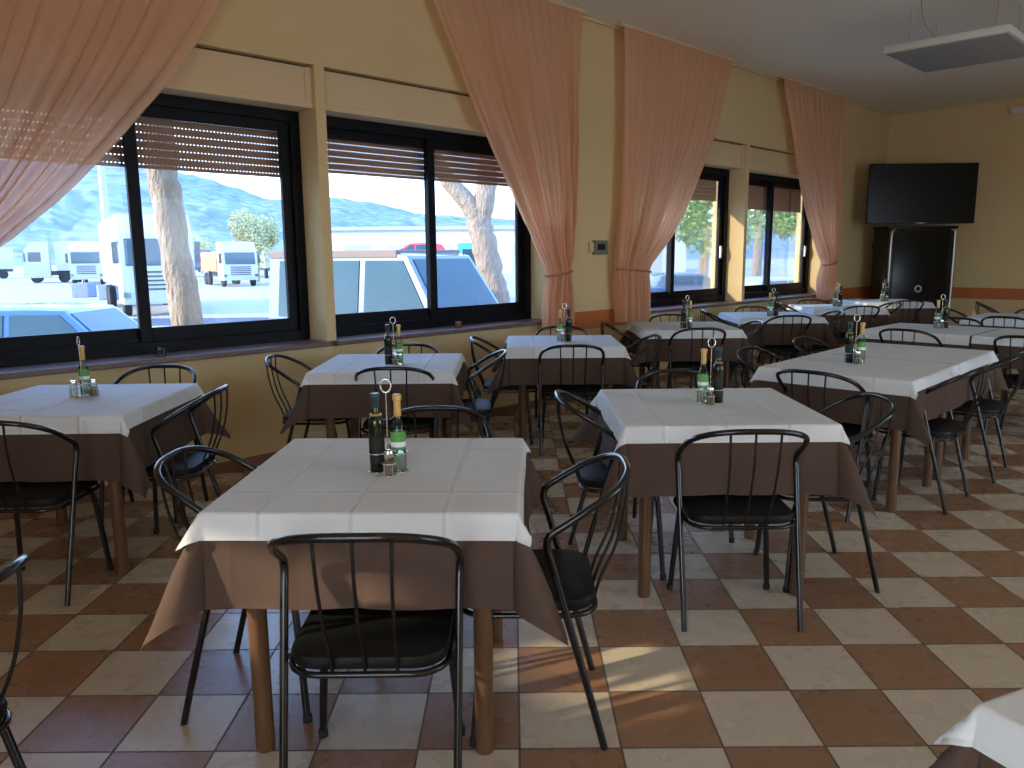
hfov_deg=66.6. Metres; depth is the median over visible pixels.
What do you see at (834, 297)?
vinegar bottle
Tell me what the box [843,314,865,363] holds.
stand
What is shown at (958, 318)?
dining chair
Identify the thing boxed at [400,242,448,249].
car
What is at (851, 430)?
dining chair
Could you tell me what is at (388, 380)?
stand
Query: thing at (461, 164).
roller shutter
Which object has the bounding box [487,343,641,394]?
tablecloth
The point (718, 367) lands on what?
oil bottle
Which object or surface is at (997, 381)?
tablecloth
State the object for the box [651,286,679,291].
car
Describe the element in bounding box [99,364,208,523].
dining chair
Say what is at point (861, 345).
vinegar bottle
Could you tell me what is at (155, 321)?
road patch
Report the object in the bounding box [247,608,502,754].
dining table
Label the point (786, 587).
dining chair
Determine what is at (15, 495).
dining chair
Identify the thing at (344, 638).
dining chair
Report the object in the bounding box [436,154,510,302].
bare tree
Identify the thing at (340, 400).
tablecloth
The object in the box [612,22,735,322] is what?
curtain
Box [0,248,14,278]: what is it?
trailer
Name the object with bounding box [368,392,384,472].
oil bottle
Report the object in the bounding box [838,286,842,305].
oil bottle
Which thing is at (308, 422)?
dining chair
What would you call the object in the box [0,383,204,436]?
tablecloth
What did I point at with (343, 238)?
warehouse
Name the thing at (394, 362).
pepper shaker
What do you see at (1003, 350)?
tablecloth
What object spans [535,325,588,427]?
dining chair
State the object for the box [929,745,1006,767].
tablecloth
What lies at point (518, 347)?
tablecloth
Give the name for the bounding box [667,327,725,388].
dining chair
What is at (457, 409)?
dining chair
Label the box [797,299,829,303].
dining chair
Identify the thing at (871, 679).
floor
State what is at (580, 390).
dining chair
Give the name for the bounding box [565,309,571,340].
oil bottle
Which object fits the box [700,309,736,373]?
dining chair
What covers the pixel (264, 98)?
window
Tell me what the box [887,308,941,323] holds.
tablecloth
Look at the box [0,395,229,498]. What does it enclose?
tablecloth
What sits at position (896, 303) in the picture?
dining chair
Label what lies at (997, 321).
tablecloth
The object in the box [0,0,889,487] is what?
wall
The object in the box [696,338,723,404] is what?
stand
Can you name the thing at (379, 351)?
dining chair
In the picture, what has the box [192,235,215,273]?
tree
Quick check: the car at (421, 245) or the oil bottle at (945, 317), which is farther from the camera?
the car at (421, 245)
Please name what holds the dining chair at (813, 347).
on the floor
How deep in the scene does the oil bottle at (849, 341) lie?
4.75 m
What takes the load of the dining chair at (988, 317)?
on the floor
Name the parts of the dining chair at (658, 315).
leg, leg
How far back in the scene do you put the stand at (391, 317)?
4.88 m
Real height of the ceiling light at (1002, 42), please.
0.424 m
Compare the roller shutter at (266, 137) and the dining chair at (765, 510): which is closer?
the dining chair at (765, 510)
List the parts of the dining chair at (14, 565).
seat, seat frame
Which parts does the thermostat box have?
window plate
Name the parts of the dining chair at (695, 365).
seat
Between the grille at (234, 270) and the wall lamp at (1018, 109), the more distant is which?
the grille at (234, 270)
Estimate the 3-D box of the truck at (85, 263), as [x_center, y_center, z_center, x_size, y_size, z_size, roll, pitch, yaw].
[-38.606,-11.133,71.787,3.060,3.750,10.040,-4,10,-22]
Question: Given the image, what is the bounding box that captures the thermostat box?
[588,240,607,254]
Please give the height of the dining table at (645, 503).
0.750 m
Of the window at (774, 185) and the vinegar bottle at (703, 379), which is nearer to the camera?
the vinegar bottle at (703, 379)
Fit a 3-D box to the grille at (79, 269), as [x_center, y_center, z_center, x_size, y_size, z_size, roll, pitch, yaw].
[-36.731,-9.846,67.303,1.500,0.700,0.035,-4,10,-22]
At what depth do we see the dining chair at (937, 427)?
4.35 m
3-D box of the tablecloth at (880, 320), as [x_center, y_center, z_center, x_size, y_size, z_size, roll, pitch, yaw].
[4.037,-0.788,9.745,1.116,0.352,1.128,-1,9,0]
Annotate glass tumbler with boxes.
[155,346,166,356]
[455,321,461,327]
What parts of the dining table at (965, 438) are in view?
leg, leg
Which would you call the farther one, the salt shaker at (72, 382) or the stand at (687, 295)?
the stand at (687, 295)
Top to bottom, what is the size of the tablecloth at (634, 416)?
0.100 m
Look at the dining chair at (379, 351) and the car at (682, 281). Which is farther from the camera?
the car at (682, 281)
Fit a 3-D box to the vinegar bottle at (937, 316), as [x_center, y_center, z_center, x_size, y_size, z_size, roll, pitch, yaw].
[3.736,-0.614,6.846,0.049,0.247,0.049,1,10,10]
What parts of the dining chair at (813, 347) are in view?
seat, frame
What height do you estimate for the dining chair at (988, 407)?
0.818 m
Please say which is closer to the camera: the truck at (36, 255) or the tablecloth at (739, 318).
the tablecloth at (739, 318)
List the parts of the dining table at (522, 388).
leg, leg, leg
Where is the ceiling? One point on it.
(837, 46)
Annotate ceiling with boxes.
[557,0,1023,113]
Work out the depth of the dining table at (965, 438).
5.35 m
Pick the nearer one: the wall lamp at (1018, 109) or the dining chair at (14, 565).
the dining chair at (14, 565)
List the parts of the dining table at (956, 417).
leg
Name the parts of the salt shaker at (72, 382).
lid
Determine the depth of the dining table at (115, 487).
3.58 m
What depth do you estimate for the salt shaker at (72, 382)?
3.85 m
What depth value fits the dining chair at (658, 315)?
8.06 m
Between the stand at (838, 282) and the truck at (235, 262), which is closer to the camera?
the stand at (838, 282)
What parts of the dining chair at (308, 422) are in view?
frame, seat, seat frame, leg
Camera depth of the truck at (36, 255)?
74.83 m
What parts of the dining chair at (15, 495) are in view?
leg, frame, seat, seat frame, leg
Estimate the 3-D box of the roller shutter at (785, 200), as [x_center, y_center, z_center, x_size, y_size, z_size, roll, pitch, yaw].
[3.501,-2.652,10.824,2.270,0.472,0.018,-10,13,-44]
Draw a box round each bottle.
[78,346,89,395]
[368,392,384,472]
[384,324,391,364]
[390,394,406,472]
[395,325,402,363]
[557,309,562,340]
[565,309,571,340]
[681,300,686,327]
[687,301,692,327]
[697,348,708,402]
[712,347,723,402]
[767,293,771,315]
[774,292,778,315]
[833,286,836,305]
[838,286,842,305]
[844,322,853,362]
[857,322,865,362]
[881,283,884,300]
[885,282,888,297]
[933,300,940,327]
[942,299,948,327]
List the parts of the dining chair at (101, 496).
leg, leg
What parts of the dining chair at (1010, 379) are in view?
leg, seat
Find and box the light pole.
[97,161,109,283]
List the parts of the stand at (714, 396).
handle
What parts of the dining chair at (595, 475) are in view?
frame, seat frame, seat, leg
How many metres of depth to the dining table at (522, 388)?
5.88 m
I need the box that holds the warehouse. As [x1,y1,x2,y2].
[281,225,687,273]
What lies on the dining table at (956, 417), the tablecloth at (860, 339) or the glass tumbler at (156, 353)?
the tablecloth at (860, 339)
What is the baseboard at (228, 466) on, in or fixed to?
attached to the wall at (406, 42)
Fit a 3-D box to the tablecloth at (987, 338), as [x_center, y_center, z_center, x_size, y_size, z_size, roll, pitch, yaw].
[4.310,-0.346,6.237,0.945,0.088,0.894,-9,13,-43]
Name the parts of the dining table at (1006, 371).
leg, leg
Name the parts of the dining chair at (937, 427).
leg, leg, seat frame, seat, frame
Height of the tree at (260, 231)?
6.861 m
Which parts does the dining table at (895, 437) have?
leg, leg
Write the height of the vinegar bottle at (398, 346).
0.247 m
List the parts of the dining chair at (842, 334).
seat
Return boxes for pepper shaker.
[89,379,97,395]
[384,449,394,475]
[392,352,397,364]
[560,331,564,341]
[706,386,713,404]
[854,350,860,363]
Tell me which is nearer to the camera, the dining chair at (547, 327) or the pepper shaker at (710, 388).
the pepper shaker at (710, 388)
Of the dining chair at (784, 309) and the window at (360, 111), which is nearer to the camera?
the window at (360, 111)
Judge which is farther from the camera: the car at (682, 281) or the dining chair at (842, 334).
the car at (682, 281)
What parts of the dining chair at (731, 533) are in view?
leg, leg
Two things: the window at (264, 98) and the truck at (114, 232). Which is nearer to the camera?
the window at (264, 98)
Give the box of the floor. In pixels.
[0,340,1023,767]
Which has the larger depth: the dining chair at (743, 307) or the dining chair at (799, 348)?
the dining chair at (743, 307)
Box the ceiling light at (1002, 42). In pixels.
[883,0,1023,72]
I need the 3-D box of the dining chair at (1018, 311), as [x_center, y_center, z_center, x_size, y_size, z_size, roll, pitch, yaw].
[5.556,-0.394,8.341,0.526,0.818,0.484,-9,13,-43]
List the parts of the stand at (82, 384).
handle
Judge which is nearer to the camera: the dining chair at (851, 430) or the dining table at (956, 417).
the dining chair at (851, 430)
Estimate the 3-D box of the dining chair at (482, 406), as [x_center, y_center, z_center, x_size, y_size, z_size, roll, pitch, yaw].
[-0.291,0.184,5.195,0.526,0.818,0.484,-1,9,-2]
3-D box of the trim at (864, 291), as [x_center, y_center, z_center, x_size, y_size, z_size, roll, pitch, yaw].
[5.413,-1.444,12.382,2.090,0.180,0.003,-10,13,-44]
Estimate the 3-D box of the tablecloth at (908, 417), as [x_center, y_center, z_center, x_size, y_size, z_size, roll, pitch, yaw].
[2.065,0.063,4.661,1.126,0.324,1.003,8,13,43]
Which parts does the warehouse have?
loading door, loading door, loading door, loading door, loading door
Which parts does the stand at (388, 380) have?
handle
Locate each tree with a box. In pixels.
[143,119,203,325]
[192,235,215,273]
[227,207,282,281]
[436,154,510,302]
[675,200,765,275]
[748,209,796,276]
[772,212,796,242]
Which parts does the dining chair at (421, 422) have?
seat frame, seat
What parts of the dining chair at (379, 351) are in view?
frame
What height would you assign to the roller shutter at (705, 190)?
0.372 m
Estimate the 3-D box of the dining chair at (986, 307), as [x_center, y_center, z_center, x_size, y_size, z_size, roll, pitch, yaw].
[5.928,-0.593,9.519,0.526,0.818,0.484,3,10,20]
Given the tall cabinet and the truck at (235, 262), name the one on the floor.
the tall cabinet
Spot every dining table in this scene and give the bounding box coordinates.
[55,476,186,573]
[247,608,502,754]
[326,417,450,437]
[518,384,611,442]
[616,494,808,597]
[639,361,729,388]
[729,345,811,387]
[868,412,971,480]
[885,429,934,512]
[952,336,971,420]
[976,368,1009,427]
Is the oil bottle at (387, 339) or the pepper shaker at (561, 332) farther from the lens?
the pepper shaker at (561, 332)
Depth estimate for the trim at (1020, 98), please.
11.91 m
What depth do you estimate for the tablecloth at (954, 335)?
6.65 m
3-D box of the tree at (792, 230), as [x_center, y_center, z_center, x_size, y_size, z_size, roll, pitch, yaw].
[27.198,-16.838,74.252,7.422,13.044,7.978,-1,9,0]
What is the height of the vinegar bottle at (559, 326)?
0.247 m
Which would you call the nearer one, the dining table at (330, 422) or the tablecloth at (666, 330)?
the dining table at (330, 422)
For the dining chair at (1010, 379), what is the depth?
5.96 m
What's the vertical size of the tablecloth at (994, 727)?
0.084 m
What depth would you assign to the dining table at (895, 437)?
4.32 m
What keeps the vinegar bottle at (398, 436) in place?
in the stand at (388, 380)
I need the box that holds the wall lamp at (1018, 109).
[1011,106,1023,113]
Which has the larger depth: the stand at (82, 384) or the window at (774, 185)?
the window at (774, 185)
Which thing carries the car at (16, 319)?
on the ground
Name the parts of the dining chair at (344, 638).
leg, seat frame, seat, leg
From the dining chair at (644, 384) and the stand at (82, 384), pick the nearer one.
the stand at (82, 384)
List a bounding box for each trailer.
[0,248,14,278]
[193,249,211,272]
[260,240,283,277]
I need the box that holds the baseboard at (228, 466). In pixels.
[0,338,856,519]
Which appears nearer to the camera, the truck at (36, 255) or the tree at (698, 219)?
the tree at (698, 219)
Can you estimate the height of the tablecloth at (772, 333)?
0.335 m
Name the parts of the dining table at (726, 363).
leg, leg, leg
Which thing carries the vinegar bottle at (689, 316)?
in the stand at (687, 295)
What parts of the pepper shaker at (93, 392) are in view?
lid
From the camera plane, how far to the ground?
52.79 m
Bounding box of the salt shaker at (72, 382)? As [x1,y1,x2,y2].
[69,380,77,396]
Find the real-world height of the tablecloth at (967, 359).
0.093 m
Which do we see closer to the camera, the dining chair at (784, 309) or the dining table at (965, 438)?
the dining table at (965, 438)
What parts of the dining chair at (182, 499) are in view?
frame, leg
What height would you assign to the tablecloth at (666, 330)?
0.087 m
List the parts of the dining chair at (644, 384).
seat, frame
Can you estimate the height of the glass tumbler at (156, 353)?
0.060 m
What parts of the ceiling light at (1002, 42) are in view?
radiating plate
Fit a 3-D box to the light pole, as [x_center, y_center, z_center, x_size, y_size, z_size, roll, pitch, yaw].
[-24.489,-9.706,45.032,2.550,9.470,0.500,-1,9,0]
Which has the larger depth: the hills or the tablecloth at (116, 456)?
the hills
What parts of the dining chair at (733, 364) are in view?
seat, seat frame, frame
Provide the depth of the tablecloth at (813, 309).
9.32 m
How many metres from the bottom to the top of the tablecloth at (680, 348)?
0.345 m
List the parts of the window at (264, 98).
sash, sill, sash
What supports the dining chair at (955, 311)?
on the floor
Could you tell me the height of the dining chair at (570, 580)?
0.818 m
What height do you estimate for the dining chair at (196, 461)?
0.818 m
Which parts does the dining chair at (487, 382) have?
frame, seat, seat frame, leg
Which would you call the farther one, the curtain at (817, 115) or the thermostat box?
the curtain at (817, 115)
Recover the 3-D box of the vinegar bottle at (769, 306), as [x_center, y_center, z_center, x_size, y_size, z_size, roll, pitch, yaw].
[2.751,-0.850,8.319,0.049,0.247,0.049,5,11,30]
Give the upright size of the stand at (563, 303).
0.299 m
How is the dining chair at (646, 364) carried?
on the floor
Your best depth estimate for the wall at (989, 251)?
11.87 m
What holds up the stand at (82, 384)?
on the tablecloth at (118, 408)
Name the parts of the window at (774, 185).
sash, sill, sash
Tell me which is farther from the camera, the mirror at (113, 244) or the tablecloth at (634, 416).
the mirror at (113, 244)
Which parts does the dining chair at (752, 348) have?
frame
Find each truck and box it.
[23,242,81,282]
[65,241,104,284]
[98,214,200,315]
[200,242,259,286]
[457,243,475,265]
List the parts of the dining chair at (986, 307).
frame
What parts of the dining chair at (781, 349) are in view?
leg, seat frame, seat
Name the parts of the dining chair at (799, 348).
frame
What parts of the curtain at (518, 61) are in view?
rail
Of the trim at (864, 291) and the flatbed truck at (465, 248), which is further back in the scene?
the flatbed truck at (465, 248)
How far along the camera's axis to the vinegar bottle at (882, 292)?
10.56 m
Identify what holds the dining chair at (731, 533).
on the floor
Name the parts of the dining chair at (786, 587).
leg, leg, seat frame, seat, frame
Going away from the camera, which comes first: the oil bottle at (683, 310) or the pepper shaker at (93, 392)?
the pepper shaker at (93, 392)
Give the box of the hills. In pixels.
[0,165,796,265]
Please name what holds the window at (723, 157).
in the wall at (406, 42)
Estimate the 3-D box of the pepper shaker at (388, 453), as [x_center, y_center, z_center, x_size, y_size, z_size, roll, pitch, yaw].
[-0.383,0.243,2.427,0.036,0.081,0.036,-1,9,0]
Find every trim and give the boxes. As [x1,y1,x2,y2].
[555,309,626,332]
[583,15,890,115]
[824,286,870,301]
[891,97,1023,115]
[951,287,1023,299]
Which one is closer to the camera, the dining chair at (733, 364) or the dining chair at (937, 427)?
the dining chair at (937, 427)
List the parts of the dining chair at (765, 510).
leg, seat frame, seat, leg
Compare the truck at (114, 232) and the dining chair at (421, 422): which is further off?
the truck at (114, 232)
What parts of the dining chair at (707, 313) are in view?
frame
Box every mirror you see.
[111,242,118,263]
[193,242,200,262]
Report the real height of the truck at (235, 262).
3.500 m
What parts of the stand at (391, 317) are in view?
handle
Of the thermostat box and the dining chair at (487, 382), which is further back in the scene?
the thermostat box
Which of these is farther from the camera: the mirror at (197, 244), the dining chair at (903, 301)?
the mirror at (197, 244)
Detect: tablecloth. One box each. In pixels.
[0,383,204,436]
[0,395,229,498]
[141,452,568,648]
[176,438,531,549]
[279,362,480,434]
[299,353,466,387]
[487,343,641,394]
[505,335,631,360]
[567,403,876,523]
[590,388,849,451]
[619,330,759,366]
[625,321,746,338]
[716,312,829,325]
[717,319,840,347]
[750,353,959,399]
[750,375,959,447]
[786,304,889,314]
[788,310,892,331]
[819,342,998,374]
[837,354,1009,405]
[842,299,935,308]
[856,329,997,348]
[857,323,1000,345]
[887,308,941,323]
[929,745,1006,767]
[934,688,1023,767]
[956,313,1023,327]
[959,324,1023,328]
[971,328,1023,346]
[971,344,1022,369]
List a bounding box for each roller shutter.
[96,117,279,177]
[327,138,508,186]
[691,179,716,200]
[748,185,801,212]
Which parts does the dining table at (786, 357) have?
leg, leg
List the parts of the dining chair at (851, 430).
seat, seat frame, leg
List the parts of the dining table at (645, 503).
leg, leg, leg, leg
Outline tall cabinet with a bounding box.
[870,226,958,315]
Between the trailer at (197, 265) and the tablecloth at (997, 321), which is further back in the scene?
the trailer at (197, 265)
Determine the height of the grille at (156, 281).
0.750 m
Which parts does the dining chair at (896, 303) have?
frame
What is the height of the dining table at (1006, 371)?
0.750 m
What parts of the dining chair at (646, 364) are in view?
frame, seat, seat frame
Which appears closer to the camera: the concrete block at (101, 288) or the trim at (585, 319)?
the trim at (585, 319)
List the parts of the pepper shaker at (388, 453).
lid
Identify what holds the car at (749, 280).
on the ground
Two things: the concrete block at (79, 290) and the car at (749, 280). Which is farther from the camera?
the concrete block at (79, 290)
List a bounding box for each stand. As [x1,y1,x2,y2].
[69,337,98,398]
[368,378,408,476]
[384,317,403,365]
[556,303,571,341]
[680,295,692,328]
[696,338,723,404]
[832,282,842,306]
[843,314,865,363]
[933,294,948,328]
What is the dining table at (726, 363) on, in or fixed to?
on the floor
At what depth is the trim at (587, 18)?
9.39 m
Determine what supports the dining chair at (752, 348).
on the floor
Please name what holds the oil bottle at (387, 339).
in the stand at (391, 317)
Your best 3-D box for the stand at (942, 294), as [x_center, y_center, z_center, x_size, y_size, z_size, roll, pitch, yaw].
[3.764,-0.638,6.840,0.116,0.299,0.116,-6,11,-30]
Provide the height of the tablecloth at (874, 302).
0.090 m
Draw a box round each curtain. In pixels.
[0,0,221,246]
[434,0,586,330]
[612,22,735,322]
[781,75,849,299]
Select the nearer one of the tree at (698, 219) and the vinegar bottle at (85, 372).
the vinegar bottle at (85, 372)
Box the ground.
[0,259,794,326]
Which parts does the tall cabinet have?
door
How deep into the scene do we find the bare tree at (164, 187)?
7.78 m
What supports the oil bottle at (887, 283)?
in the stand
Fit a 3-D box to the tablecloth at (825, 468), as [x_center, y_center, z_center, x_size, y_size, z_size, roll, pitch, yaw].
[0.859,0.275,3.567,1.177,0.361,1.142,-1,9,0]
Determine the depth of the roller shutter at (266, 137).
5.30 m
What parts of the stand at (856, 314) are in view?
handle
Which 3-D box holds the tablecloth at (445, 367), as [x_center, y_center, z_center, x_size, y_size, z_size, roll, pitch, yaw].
[-0.791,-0.095,5.026,0.953,0.095,0.950,-1,9,0]
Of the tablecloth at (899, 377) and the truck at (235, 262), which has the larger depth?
the truck at (235, 262)
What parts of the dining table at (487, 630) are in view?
leg, leg, leg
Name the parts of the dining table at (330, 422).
leg, leg, leg, leg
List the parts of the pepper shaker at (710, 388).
lid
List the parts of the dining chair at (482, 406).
seat frame, seat, frame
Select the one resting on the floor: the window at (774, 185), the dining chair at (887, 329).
the dining chair at (887, 329)
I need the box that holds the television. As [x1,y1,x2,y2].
[865,162,978,223]
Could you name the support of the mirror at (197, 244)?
attached to the truck at (114, 232)
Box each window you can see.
[0,47,337,379]
[324,70,541,345]
[650,140,746,313]
[744,147,815,303]
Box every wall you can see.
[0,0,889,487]
[882,99,1023,325]
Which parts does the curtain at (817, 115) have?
rail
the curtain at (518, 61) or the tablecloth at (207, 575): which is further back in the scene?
the curtain at (518, 61)
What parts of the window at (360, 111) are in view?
sash, sill, sash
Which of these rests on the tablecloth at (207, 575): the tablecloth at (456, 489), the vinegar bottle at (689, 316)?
the tablecloth at (456, 489)
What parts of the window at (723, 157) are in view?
sash, frame, sash, sill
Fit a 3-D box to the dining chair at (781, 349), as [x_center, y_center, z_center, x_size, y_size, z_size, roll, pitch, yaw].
[2.814,-0.330,8.108,0.484,0.818,0.526,-1,9,0]
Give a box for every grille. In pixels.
[76,266,95,273]
[147,271,165,289]
[230,266,250,274]
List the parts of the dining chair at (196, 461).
leg, leg, seat, seat frame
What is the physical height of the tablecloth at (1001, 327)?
0.356 m
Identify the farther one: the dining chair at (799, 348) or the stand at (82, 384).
the dining chair at (799, 348)
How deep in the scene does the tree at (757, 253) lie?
66.63 m
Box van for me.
[268,250,497,318]
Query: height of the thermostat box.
0.140 m
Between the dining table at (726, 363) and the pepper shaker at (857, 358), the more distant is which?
the dining table at (726, 363)
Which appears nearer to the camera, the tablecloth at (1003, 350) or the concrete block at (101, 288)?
the tablecloth at (1003, 350)
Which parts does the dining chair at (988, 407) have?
leg, seat frame, seat, frame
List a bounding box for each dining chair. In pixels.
[0,420,113,606]
[0,553,30,767]
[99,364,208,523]
[122,384,228,533]
[153,445,311,725]
[264,354,351,444]
[266,532,464,767]
[354,367,435,437]
[376,343,438,437]
[384,406,491,437]
[442,349,506,437]
[463,452,630,750]
[469,335,537,444]
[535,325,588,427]
[538,344,604,454]
[554,389,666,579]
[594,334,661,390]
[600,320,650,388]
[632,369,734,542]
[647,314,697,388]
[666,429,809,631]
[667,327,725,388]
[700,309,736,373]
[706,320,764,387]
[732,306,778,380]
[736,346,784,387]
[753,392,897,592]
[756,315,811,369]
[775,303,799,362]
[776,369,873,521]
[790,310,844,358]
[793,336,865,448]
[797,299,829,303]
[833,305,879,347]
[872,364,989,515]
[878,302,901,323]
[879,328,943,346]
[885,300,923,323]
[929,317,981,326]
[941,309,967,323]
[943,351,1023,482]
[975,301,1019,371]
[981,316,1023,328]
[984,335,1023,433]
[1001,309,1023,374]
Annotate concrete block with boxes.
[71,280,96,297]
[98,283,118,299]
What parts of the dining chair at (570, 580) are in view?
leg, seat frame, seat, frame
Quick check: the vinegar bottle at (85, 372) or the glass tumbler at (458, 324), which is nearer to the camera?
the vinegar bottle at (85, 372)
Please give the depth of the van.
13.37 m
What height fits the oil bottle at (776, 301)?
0.251 m
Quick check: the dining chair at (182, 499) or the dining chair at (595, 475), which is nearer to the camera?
the dining chair at (182, 499)
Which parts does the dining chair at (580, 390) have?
leg, seat frame, seat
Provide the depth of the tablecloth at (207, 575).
2.10 m
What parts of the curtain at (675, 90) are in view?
rail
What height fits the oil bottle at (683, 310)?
0.251 m
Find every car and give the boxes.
[0,302,137,336]
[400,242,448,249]
[650,272,710,290]
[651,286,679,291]
[745,276,793,285]
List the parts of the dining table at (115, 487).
leg, leg, leg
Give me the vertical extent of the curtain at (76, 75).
2.879 m
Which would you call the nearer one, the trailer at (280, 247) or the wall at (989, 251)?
the wall at (989, 251)
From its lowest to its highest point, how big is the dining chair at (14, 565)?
0.818 m
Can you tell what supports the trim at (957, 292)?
attached to the wall at (989, 251)
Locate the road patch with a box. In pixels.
[132,317,268,325]
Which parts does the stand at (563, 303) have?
handle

